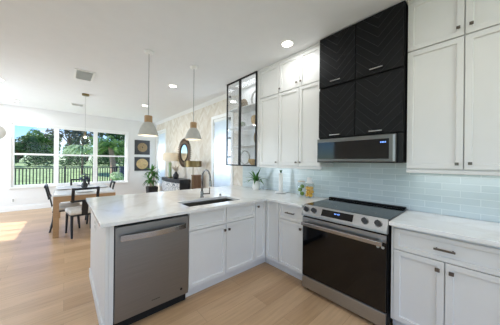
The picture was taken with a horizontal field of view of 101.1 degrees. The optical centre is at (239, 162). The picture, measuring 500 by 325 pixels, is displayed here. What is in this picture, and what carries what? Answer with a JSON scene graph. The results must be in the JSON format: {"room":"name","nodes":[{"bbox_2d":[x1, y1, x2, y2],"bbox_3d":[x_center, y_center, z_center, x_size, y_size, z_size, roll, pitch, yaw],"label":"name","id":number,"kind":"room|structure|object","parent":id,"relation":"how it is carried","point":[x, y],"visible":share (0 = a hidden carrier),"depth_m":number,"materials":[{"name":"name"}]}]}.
{"room":"kitchen","nodes":[
{"label":"kitchen","id":0,"kind":"room"},
{"bbox_2d":[0,104,155,207],"bbox_3d":[-5.380,-0.094,6.162,5.790,2.836,0.120,1,0,-40],"label":"wall","id":1,"kind":"structure","parent":0,"point":[37,195],"depth_m":6.03,"materials":[{"name":"paint"}]},
{"bbox_2d":[0,126,5,138],"bbox_3d":[-6.289,-0.775,5.271,0.380,0.380,0.049,1,0,-40],"label":"wall ornament","id":2,"kind":"object","parent":1,"relation":"attached to","point":[2,130],"visible":1,"depth_m":5.35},
{"bbox_2d":[0,201,81,212],"bbox_3d":[-5.396,1.259,6.071,5.670,0.130,0.016,1,0,-40],"label":"baseboard","id":3,"kind":"structure","parent":1,"relation":"attached to","point":[48,205],"depth_m":5.65,"materials":[{"name":"paint"}]},
{"bbox_2d":[8,121,128,189],"bbox_3d":[-5.055,-0.175,6.379,2.865,1.825,0.150,1,0,-40],"label":"window","id":4,"kind":"structure","parent":1,"relation":"in","point":[11,124],"depth_m":6.08,"materials":[{"name":"paint"}]},
{"bbox_2d":[134,157,149,170],"bbox_3d":[-3.598,0.064,7.568,0.520,0.500,0.048,1,0,-40],"label":"wall picture","id":5,"kind":"object","parent":1,"relation":"attached to","point":[140,163],"visible":0.96,"depth_m":7.54,"materials":[{"name":"paper"}]},
{"bbox_2d":[134,140,149,154],"bbox_3d":[-3.594,-0.544,7.571,0.520,0.525,0.041,1,0,-40],"label":"wall picture","id":6,"kind":"object","parent":1,"relation":"attached to","point":[142,147],"visible":1,"depth_m":7.56,"materials":[{"name":"paper"}]},
{"bbox_2d":[0,205,392,324],"bbox_3d":[-1.800,1.413,1.843,5.910,0.100,11.360,1,0,-40],"label":"floor","id":7,"kind":"structure","parent":0,"point":[44,279],"depth_m":2.18,"materials":[{"name":"brown wood"}]},
{"bbox_2d":[44,184,80,232],"bbox_3d":[-3.593,0.897,4.173,0.549,0.901,0.430,1,0,-40],"label":"dining chair","id":8,"kind":"object","parent":7,"relation":"on","point":[62,206],"visible":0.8,"depth_m":4.07,"materials":[{"name":"wood"}]},
{"bbox_2d":[70,179,89,201],"bbox_3d":[-4.118,0.891,5.307,0.430,0.901,0.549,1,0,-40],"label":"dining chair","id":9,"kind":"object","parent":7,"relation":"on","point":[70,179],"visible":0.15,"depth_m":5.42,"materials":[{"name":"wood"}]},
{"bbox_2d":[65,186,99,238],"bbox_3d":[-2.974,0.903,3.880,0.549,0.901,0.430,1,0,40],"label":"dining chair","id":10,"kind":"object","parent":7,"relation":"on","point":[82,210],"visible":0.68,"depth_m":3.74,"materials":[{"name":"wood"}]},
{"bbox_2d":[53,184,115,237],"bbox_3d":[-3.486,0.965,4.579,0.960,0.760,1.720,1,0,-40],"label":"dining table","id":11,"kind":"object","parent":7,"relation":"on","point":[65,195],"visible":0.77,"depth_m":3.86,"materials":[{"name":"brown wood"}]},
{"bbox_2d":[79,173,89,187],"bbox_3d":[-3.476,0.416,4.597,0.210,0.337,0.211,1,0,-40],"label":"vase","id":12,"kind":"object","parent":11,"relation":"on","point":[84,184],"visible":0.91,"depth_m":4.56,"materials":[{"name":"ceramic"}]},
{"bbox_2d":[85,180,115,223],"bbox_3d":[-3.257,0.900,4.787,0.549,0.901,0.430,1,0,-40],"label":"dining chair","id":13,"kind":"object","parent":7,"relation":"on","point":[112,181],"visible":0.31,"depth_m":4.79,"materials":[{"name":"wood"}]},
{"bbox_2d":[89,211,113,324],"bbox_3d":[-0.492,0.935,2.802,2.441,0.884,1.167,1,0,-40],"label":"peninsula panel","id":14,"kind":"object","parent":7,"relation":"on","point":[101,270],"visible":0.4,"depth_m":1.67,"materials":[{"name":"paint"}]},
{"bbox_2d":[113,214,188,324],"bbox_3d":[-0.906,0.931,2.002,0.631,0.882,0.629,1,0,-40],"label":"dishwasher","id":15,"kind":"object","parent":7,"relation":"on","point":[151,256],"visible":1,"depth_m":1.77,"materials":[{"name":"metal"}]},
{"bbox_2d":[143,165,160,192],"bbox_3d":[-3.078,0.702,7.117,0.729,1.295,0.631,1,0,-40],"label":"potted plant","id":16,"kind":"object","parent":7,"relation":"on","point":[149,189],"visible":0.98,"depth_m":7.05,"materials":[{"name":"green plant"}]},
{"bbox_2d":[162,177,190,190],"bbox_3d":[-1.959,0.916,6.075,0.405,0.890,1.340,1,0,-40],"label":"sideboard","id":17,"kind":"object","parent":7,"relation":"on","point":[168,184],"visible":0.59,"depth_m":5.69,"materials":[{"name":"wood"}]},
{"bbox_2d":[162,153,177,177],"bbox_3d":[-2.111,0.094,6.214,0.450,0.750,0.450,1,0,-40],"label":"table lamp","id":18,"kind":"object","parent":17,"relation":"on","point":[166,156],"visible":1,"depth_m":6.08,"materials":[{"name":"beige fabric"}]},
{"bbox_2d":[171,164,179,178],"bbox_3d":[-1.850,0.263,5.844,0.266,0.418,0.378,1,0,6],"label":"flower vase","id":19,"kind":"object","parent":17,"relation":"on","point":[175,175],"visible":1,"depth_m":5.79,"materials":[{"name":"black ceramic"}]},
{"bbox_2d":[184,161,201,188],"bbox_3d":[-1.139,0.670,4.972,0.410,1.400,0.410,1,0,-40],"label":"floor lamp","id":20,"kind":"object","parent":7,"relation":"on","point":[186,163],"visible":0.56,"depth_m":4.80,"materials":[{"name":"gold metal"}]},
{"bbox_2d":[191,175,200,188],"bbox_3d":[-1.084,0.846,5.152,0.280,1.050,0.280,1,0,-40],"label":"pedestal","id":21,"kind":"object","parent":7,"relation":"on","point":[196,179],"visible":0.35,"depth_m":5.04,"materials":[{"name":"brown wood"}]},
{"bbox_2d":[185,203,254,297],"bbox_3d":[-0.336,0.936,2.537,0.923,0.884,0.614,1,0,-40],"label":"base cabinet","id":22,"kind":"object","parent":7,"relation":"on","point":[221,240],"visible":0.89,"depth_m":2.28,"materials":[{"name":"paint"}]},
{"bbox_2d":[251,201,281,269],"bbox_3d":[0.381,0.944,3.023,0.797,0.884,0.802,1,0,-40],"label":"base cabinet","id":23,"kind":"object","parent":7,"relation":"on","point":[266,212],"visible":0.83,"depth_m":2.69,"materials":[{"name":"paint"}]},
{"bbox_2d":[86,185,328,227],"bbox_3d":[-0.367,0.478,2.633,2.461,0.030,1.921,1,0,-40],"label":"countertop","id":24,"kind":"structure","parent":23,"relation":"on","point":[108,211],"depth_m":2.39,"materials":[{"name":"white stone"}]},
{"bbox_2d":[200,169,211,197],"bbox_3d":[-0.416,0.276,2.644,0.219,0.372,0.099,1,0,41],"label":"faucet","id":25,"kind":"object","parent":24,"relation":"on","point":[202,193],"visible":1,"depth_m":2.66,"materials":[{"name":"silver metal"}]},
{"bbox_2d":[183,198,232,206],"bbox_3d":[-0.360,0.596,2.476,0.724,0.204,0.344,1,0,-40],"label":"sink","id":26,"kind":"object","parent":24,"relation":"in","point":[223,199],"visible":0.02,"depth_m":2.63,"materials":[{"name":"metal"}]},
{"bbox_2d":[244,168,263,189],"bbox_3d":[0.248,0.281,3.509,0.266,0.375,0.515,1,0,-33],"label":"potted plant","id":27,"kind":"object","parent":24,"relation":"on","point":[256,186],"visible":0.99,"depth_m":3.46,"materials":[{"name":"green plant"}]},
{"bbox_2d":[275,170,286,193],"bbox_3d":[0.626,0.295,3.142,0.180,0.357,0.180,1,0,-40],"label":"paper towel holder","id":28,"kind":"object","parent":24,"relation":"on","point":[280,191],"visible":1,"depth_m":3.11,"materials":[{"name":"white paper"}]},
{"bbox_2d":[306,177,313,182],"bbox_3d":[0.935,0.340,2.755,0.124,0.273,0.124,1,0,-40],"label":"lemon jar","id":29,"kind":"object","parent":24,"relation":"on","point":[309,179],"visible":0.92,"depth_m":2.72,"materials":[{"name":"clear glass"}]},
{"bbox_2d":[278,203,303,279],"bbox_3d":[0.823,0.949,2.627,0.642,0.884,0.371,1,0,-40],"label":"base cabinet","id":30,"kind":"object","parent":7,"relation":"on","point":[290,217],"visible":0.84,"depth_m":2.46,"materials":[{"name":"paint"}]},
{"bbox_2d":[301,197,406,324],"bbox_3d":[1.166,0.922,2.156,0.725,0.945,0.790,1,0,-40],"label":"range oven","id":31,"kind":"object","parent":7,"relation":"on","point":[346,256],"visible":0.98,"depth_m":1.91,"materials":[{"name":"black paint"}]},
{"bbox_2d":[307,199,405,220],"bbox_3d":[1.190,0.480,2.172,0.565,0.018,0.790,1,0,-40],"label":"cooktop","id":32,"kind":"object","parent":31,"relation":"in","point":[360,209],"depth_m":2.09,"materials":[{"name":"black glass"}]},
{"bbox_2d":[391,226,499,324],"bbox_3d":[1.664,0.958,1.638,0.642,0.884,0.626,1,0,-40],"label":"base cabinet","id":33,"kind":"object","parent":7,"relation":"on","point":[436,279],"visible":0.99,"depth_m":1.46,"materials":[{"name":"paint"}]},
{"bbox_2d":[389,210,499,246],"bbox_3d":[1.661,0.500,1.636,0.663,0.030,0.632,1,0,-40],"label":"countertop","id":34,"kind":"structure","parent":33,"relation":"on","point":[478,231],"depth_m":1.56,"materials":[{"name":"white stone"}]},
{"bbox_2d":[0,0,409,122],"bbox_3d":[-1.768,-1.548,1.843,5.910,0.150,11.360,1,0,-40],"label":"ceiling","id":35,"kind":"structure","parent":0,"point":[42,42],"depth_m":2.57,"materials":[{"name":"paint"}]},
{"bbox_2d":[70,103,83,106],"bbox_3d":[-4.216,-1.490,5.328,0.280,0.034,0.200,1,0,-40],"label":"ceiling vent","id":36,"kind":"object","parent":35,"relation":"in","point":[76,104],"visible":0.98,"depth_m":5.30,"materials":[{"name":"metal"}]},
{"bbox_2d":[74,68,94,81],"bbox_3d":[-2.654,-1.474,3.500,0.270,0.034,0.490,1,0,-40],"label":"ceiling vent","id":37,"kind":"object","parent":35,"relation":"in","point":[80,74],"visible":1,"depth_m":3.46,"materials":[{"name":"metal"}]},
{"bbox_2d":[82,93,88,137],"bbox_3d":[-3.387,-0.927,4.502,0.210,1.126,0.210,1,0,-40],"label":"dining pendant","id":38,"kind":"object","parent":35,"relation":"hanging from","point":[83,94],"visible":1,"depth_m":4.49,"materials":[{"name":"gold metal"}]},
{"bbox_2d":[138,49,157,136],"bbox_3d":[-1.212,-0.910,2.729,0.248,1.114,0.248,1,0,-40],"label":"pendant light","id":39,"kind":"object","parent":35,"relation":"hanging from","point":[147,128],"visible":1,"depth_m":2.68,"materials":[{"name":"paint"}]},
{"bbox_2d":[185,65,200,139],"bbox_3d":[-0.710,-0.904,3.156,0.248,1.114,0.248,1,0,-40],"label":"pendant light","id":40,"kind":"object","parent":35,"relation":"hanging from","point":[193,133],"visible":1,"depth_m":3.10,"materials":[{"name":"paint"}]},
{"bbox_2d":[280,39,294,47],"bbox_3d":[0.580,-1.443,2.508,0.176,0.010,0.176,1,0,-40],"label":"recessed light","id":41,"kind":"object","parent":35,"relation":"in","point":[288,43],"visible":1,"depth_m":2.50,"materials":[{"name":"paint"}]},
{"bbox_2d":[156,94,496,222],"bbox_3d":[0.421,-0.032,3.719,0.120,2.836,11.120,1,0,-40],"label":"wall","id":42,"kind":"structure","parent":0,"point":[177,129],"depth_m":5.29,"materials":[{"name":"beige paint"}]},
{"bbox_2d":[156,129,165,185],"bbox_3d":[-2.847,-0.148,7.522,0.111,2.040,0.950,1,0,-40],"label":"window","id":43,"kind":"structure","parent":42,"relation":"in","point":[161,142],"depth_m":7.57,"materials":[{"name":"glass"}]},
{"bbox_2d":[178,138,190,166],"bbox_3d":[-1.638,-0.276,6.022,0.033,0.850,0.850,1,0,-40],"label":"sunburst mirror","id":44,"kind":"object","parent":42,"relation":"attached to","point":[184,154],"visible":0.89,"depth_m":6.02,"materials":[{"name":"brown wood"}]},
{"bbox_2d":[155,89,238,125],"bbox_3d":[-1.622,-1.434,5.986,0.075,0.075,5.000,1,0,-40],"label":"trim","id":45,"kind":"structure","parent":42,"relation":"attached to","point":[235,92],"depth_m":5.16,"materials":[{"name":"paint"}]},
{"bbox_2d":[211,112,233,186],"bbox_3d":[-0.381,-0.142,4.625,0.111,1.860,0.840,1,0,-40],"label":"window","id":46,"kind":"structure","parent":42,"relation":"in","point":[223,173],"depth_m":4.64,"materials":[{"name":"glass"}]},
{"bbox_2d":[226,71,257,165],"bbox_3d":[0.143,-0.692,3.675,0.369,1.515,0.790,1,0,-40],"label":"display cabinet","id":47,"kind":"object","parent":42,"relation":"attached to","point":[246,85],"visible":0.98,"depth_m":3.80,"materials":[{"name":"metal"}]},
{"bbox_2d":[228,103,254,113],"bbox_3d":[0.147,-0.956,3.681,0.319,0.012,0.759,1,0,-40],"label":"shelf","id":48,"kind":"object","parent":47,"relation":"attached to","point":[248,109],"depth_m":3.71,"materials":[{"name":"paint"}]},
{"bbox_2d":[228,124,254,130],"bbox_3d":[0.143,-0.616,3.681,0.319,0.012,0.759,1,0,-40],"label":"shelf","id":49,"kind":"object","parent":47,"relation":"attached to","point":[251,127],"depth_m":3.71,"materials":[{"name":"paint"}]},
{"bbox_2d":[230,144,254,147],"bbox_3d":[0.140,-0.282,3.681,0.319,0.012,0.759,1,0,-40],"label":"shelf","id":50,"kind":"object","parent":47,"relation":"attached to","point":[239,145],"depth_m":3.62,"materials":[{"name":"paint"}]},
{"bbox_2d":[238,99,247,106],"bbox_3d":[0.059,-1.059,3.756,0.040,0.191,0.266,1,0,-40],"label":"fan ornament","id":51,"kind":"object","parent":47,"relation":"on","point":[244,102],"visible":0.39,"depth_m":3.73,"materials":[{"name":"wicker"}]},
{"bbox_2d":[241,150,249,164],"bbox_3d":[0.090,-0.084,3.753,0.020,0.260,0.260,1,0,-40],"label":"ring ornament","id":52,"kind":"object","parent":47,"relation":"on","point":[244,150],"visible":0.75,"depth_m":3.72,"materials":[{"name":"white ceramic"}]},
{"bbox_2d":[248,159,254,164],"bbox_3d":[0.246,-0.003,3.492,0.210,0.102,0.210,1,0,-40],"label":"bowl","id":53,"kind":"object","parent":47,"relation":"in","point":[251,161],"visible":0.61,"depth_m":3.42,"materials":[{"name":"brown"}]},
{"bbox_2d":[251,115,254,123],"bbox_3d":[0.288,-0.701,3.482,0.204,0.160,0.204,1,0,-40],"label":"bowl","id":54,"kind":"object","parent":47,"relation":"on","point":[252,116],"visible":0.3,"depth_m":3.42,"materials":[{"name":"beige wood"}]},
{"bbox_2d":[257,70,264,166],"bbox_3d":[0.428,-0.688,3.358,0.345,1.519,0.054,1,0,-40],"label":"filler panel","id":55,"kind":"object","parent":42,"relation":"attached to","point":[259,72],"visible":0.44,"depth_m":3.24,"materials":[{"name":"paint"}]},
{"bbox_2d":[260,94,278,167],"bbox_3d":[0.553,-0.451,3.185,0.374,1.068,0.369,1,0,-40],"label":"upper cabinet","id":56,"kind":"object","parent":42,"relation":"attached to","point":[269,106],"visible":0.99,"depth_m":3.08,"materials":[{"name":"paint"}]},
{"bbox_2d":[260,61,279,98],"bbox_3d":[0.573,-1.216,3.172,0.374,0.459,0.404,1,0,-40],"label":"upper cabinet","id":57,"kind":"object","parent":42,"relation":"attached to","point":[269,86],"visible":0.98,"depth_m":3.08,"materials":[{"name":"paint"}]},
{"bbox_2d":[279,42,319,92],"bbox_3d":[0.889,-1.213,2.800,0.374,0.459,0.638,1,0,-40],"label":"upper cabinet","id":58,"kind":"object","parent":42,"relation":"attached to","point":[300,69],"visible":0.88,"depth_m":2.67,"materials":[{"name":"paint"}]},
{"bbox_2d":[278,81,333,168],"bbox_3d":[0.881,-0.448,2.800,0.374,1.068,0.638,1,0,-40],"label":"upper cabinet","id":59,"kind":"object","parent":42,"relation":"attached to","point":[298,107],"visible":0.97,"depth_m":2.67,"materials":[{"name":"paint"}]},
{"bbox_2d":[319,69,407,138],"bbox_3d":[1.326,-0.548,2.231,0.435,0.564,0.793,1,0,-40],"label":"upper cabinet","id":60,"kind":"object","parent":42,"relation":"attached to","point":[377,105],"visible":0.98,"depth_m":2.04,"materials":[{"name":"paint"}]},
{"bbox_2d":[317,133,406,162],"bbox_3d":[1.317,-0.128,2.230,0.426,0.269,0.795,1,0,-40],"label":"microwave","id":61,"kind":"object","parent":60,"relation":"attached to","point":[383,148],"visible":0.93,"depth_m":2.01,"materials":[{"name":"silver metal"}]},
{"bbox_2d":[319,1,407,90],"bbox_3d":[1.333,-1.135,2.231,0.435,0.606,0.793,1,0,-40],"label":"upper cabinet","id":62,"kind":"object","parent":42,"relation":"attached to","point":[376,45],"visible":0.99,"depth_m":2.03,"materials":[{"name":"paint"}]},
{"bbox_2d":[243,162,499,222],"bbox_3d":[1.091,0.235,2.828,0.008,0.483,3.190,1,0,-40],"label":"backsplash","id":63,"kind":"structure","parent":42,"relation":"attached to","point":[477,197],"depth_m":2.16,"materials":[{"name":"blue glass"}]},
{"bbox_2d":[406,25,499,175],"bbox_3d":[1.841,-0.437,1.672,0.374,1.068,0.706,1,0,-40],"label":"upper cabinet","id":64,"kind":"object","parent":42,"relation":"attached to","point":[453,86],"visible":1,"depth_m":1.60,"materials":[{"name":"paint"}]},
{"bbox_2d":[408,0,499,52],"bbox_3d":[1.849,-1.203,1.672,0.374,0.459,0.706,1,0,-40],"label":"upper cabinet","id":65,"kind":"object","parent":42,"relation":"attached to","point":[430,22],"visible":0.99,"depth_m":1.66,"materials":[{"name":"paint"}]},
{"label":"outside","id":66,"kind":"structure","parent":0,"visible":0},
{"bbox_2d":[14,159,124,184],"bbox_3d":[-11.347,0.571,13.328,120.000,1.620,115.000,1,0,-40],"label":"lawn","id":67,"kind":"structure","parent":66,"point":[20,164],"depth_m":13.94,"materials":[{"name":"green plant"}]},
{"bbox_2d":[15,135,42,162],"bbox_3d":[-19.936,-1.226,18.279,3.465,2.622,2.814,1,0,-40],"label":"tree","id":68,"kind":"object","parent":67,"relation":"on","point":[24,146],"visible":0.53,"depth_m":18.23,"materials":[{"name":"green plant"}]},
{"bbox_2d":[22,153,53,165],"bbox_3d":[-15.116,-0.191,15.487,1.833,1.050,0.846,1,0,-40],"label":"shrub","id":69,"kind":"object","parent":67,"relation":"on","point":[30,159],"visible":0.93,"depth_m":15.38,"materials":[{"name":"green plant"}]},
{"bbox_2d":[23,129,62,159],"bbox_3d":[-21.879,-1.853,22.814,3.379,3.691,3.218,1,0,-40],"label":"tree","id":70,"kind":"object","parent":67,"relation":"on","point":[42,139],"visible":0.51,"depth_m":22.52,"materials":[{"name":"green plant"}]},
{"bbox_2d":[29,145,59,159],"bbox_3d":[-26.599,-1.516,27.923,3.438,2.883,1.969,1,0,-40],"label":"tree","id":71,"kind":"object","parent":67,"relation":"on","point":[45,151],"visible":0.2,"depth_m":27.58,"materials":[{"name":"green plant"}]},
{"bbox_2d":[44,128,89,157],"bbox_3d":[-17.295,-2.401,20.638,3.612,5.018,3.071,1,0,-40],"label":"tree","id":72,"kind":"object","parent":67,"relation":"on","point":[73,132],"visible":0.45,"depth_m":20.63,"materials":[{"name":"green plant"}]},
{"bbox_2d":[15,166,119,184],"bbox_3d":[-7.456,0.832,9.420,8.935,1.280,0.070,1,0,-40],"label":"fence","id":73,"kind":"object","parent":67,"relation":"on","point":[116,167],"visible":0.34,"depth_m":9.07,"materials":[{"name":"metal"}]},
{"bbox_2d":[59,153,86,165],"bbox_3d":[-13.633,-0.187,16.776,1.826,1.103,0.880,1,0,-40],"label":"shrub","id":74,"kind":"object","parent":67,"relation":"on","point":[67,160],"visible":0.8,"depth_m":16.62,"materials":[{"name":"green plant"}]},
{"bbox_2d":[62,140,90,160],"bbox_3d":[-23.936,-1.863,30.154,3.313,3.634,1.955,1,0,-40],"label":"tree","id":75,"kind":"object","parent":67,"relation":"on","point":[65,145],"visible":0.11,"depth_m":29.48,"materials":[{"name":"green plant"}]},
{"bbox_2d":[63,144,100,174],"bbox_3d":[-10.742,-0.170,13.986,2.331,2.078,2.463,1,0,-40],"label":"weeping tree","id":76,"kind":"object","parent":67,"relation":"on","point":[78,149],"visible":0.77,"depth_m":13.52,"materials":[{"name":"green plant"}]},
{"bbox_2d":[70,132,103,161],"bbox_3d":[-18.725,-2.902,25.276,3.937,5.853,3.117,1,0,-40],"label":"tree","id":77,"kind":"object","parent":67,"relation":"on","point":[90,135],"visible":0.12,"depth_m":24.72,"materials":[{"name":"green plant"}]},
{"bbox_2d":[90,154,109,165],"bbox_3d":[-12.086,-0.175,18.066,1.855,1.103,0.888,1,0,-40],"label":"shrub","id":78,"kind":"object","parent":67,"relation":"on","point":[101,162],"visible":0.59,"depth_m":17.99,"materials":[{"name":"green plant"}]},
{"bbox_2d":[98,140,108,159],"bbox_3d":[-21.286,-1.752,32.446,3.476,3.469,2.031,1,0,-40],"label":"tree","id":79,"kind":"object","parent":67,"relation":"on","point":[106,152],"visible":0.15,"depth_m":31.99,"materials":[{"name":"green plant"}]},
{"bbox_2d":[83,135,124,180],"bbox_3d":[-7.473,0.045,11.789,2.465,2.973,2.452,1,0,-15],"label":"palm tree","id":80,"kind":"object","parent":67,"relation":"on","point":[112,146],"visible":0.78,"depth_m":11.71,"materials":[{"name":"green plant"}]},
{"bbox_2d":[98,132,124,162],"bbox_3d":[-14.218,-2.512,23.613,5.152,5.313,3.528,1,0,-40],"label":"tree","id":81,"kind":"object","parent":67,"relation":"on","point":[121,136],"visible":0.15,"depth_m":22.88,"materials":[{"name":"green plant"}]},
{"bbox_2d":[109,172,123,180],"bbox_3d":[-5.672,0.992,9.491,0.617,1.117,0.539,1,0,-40],"label":"shrub","id":82,"kind":"object","parent":67,"relation":"on","point":[114,177],"visible":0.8,"depth_m":9.38,"materials":[{"name":"green plant"}]},
{"bbox_2d":[116,157,124,165],"bbox_3d":[-10.577,-0.140,19.365,1.850,1.051,0.870,1,0,-40],"label":"shrub","id":83,"kind":"object","parent":67,"relation":"on","point":[122,158],"visible":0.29,"depth_m":18.91,"materials":[{"name":"green plant"}]},
{"bbox_2d":[119,166,124,176],"bbox_3d":[-5.864,0.834,10.276,0.280,1.250,0.280,1,0,-40],"label":"post","id":84,"kind":"object","parent":67,"relation":"on","point":[122,168],"visible":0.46,"depth_m":10.16,"materials":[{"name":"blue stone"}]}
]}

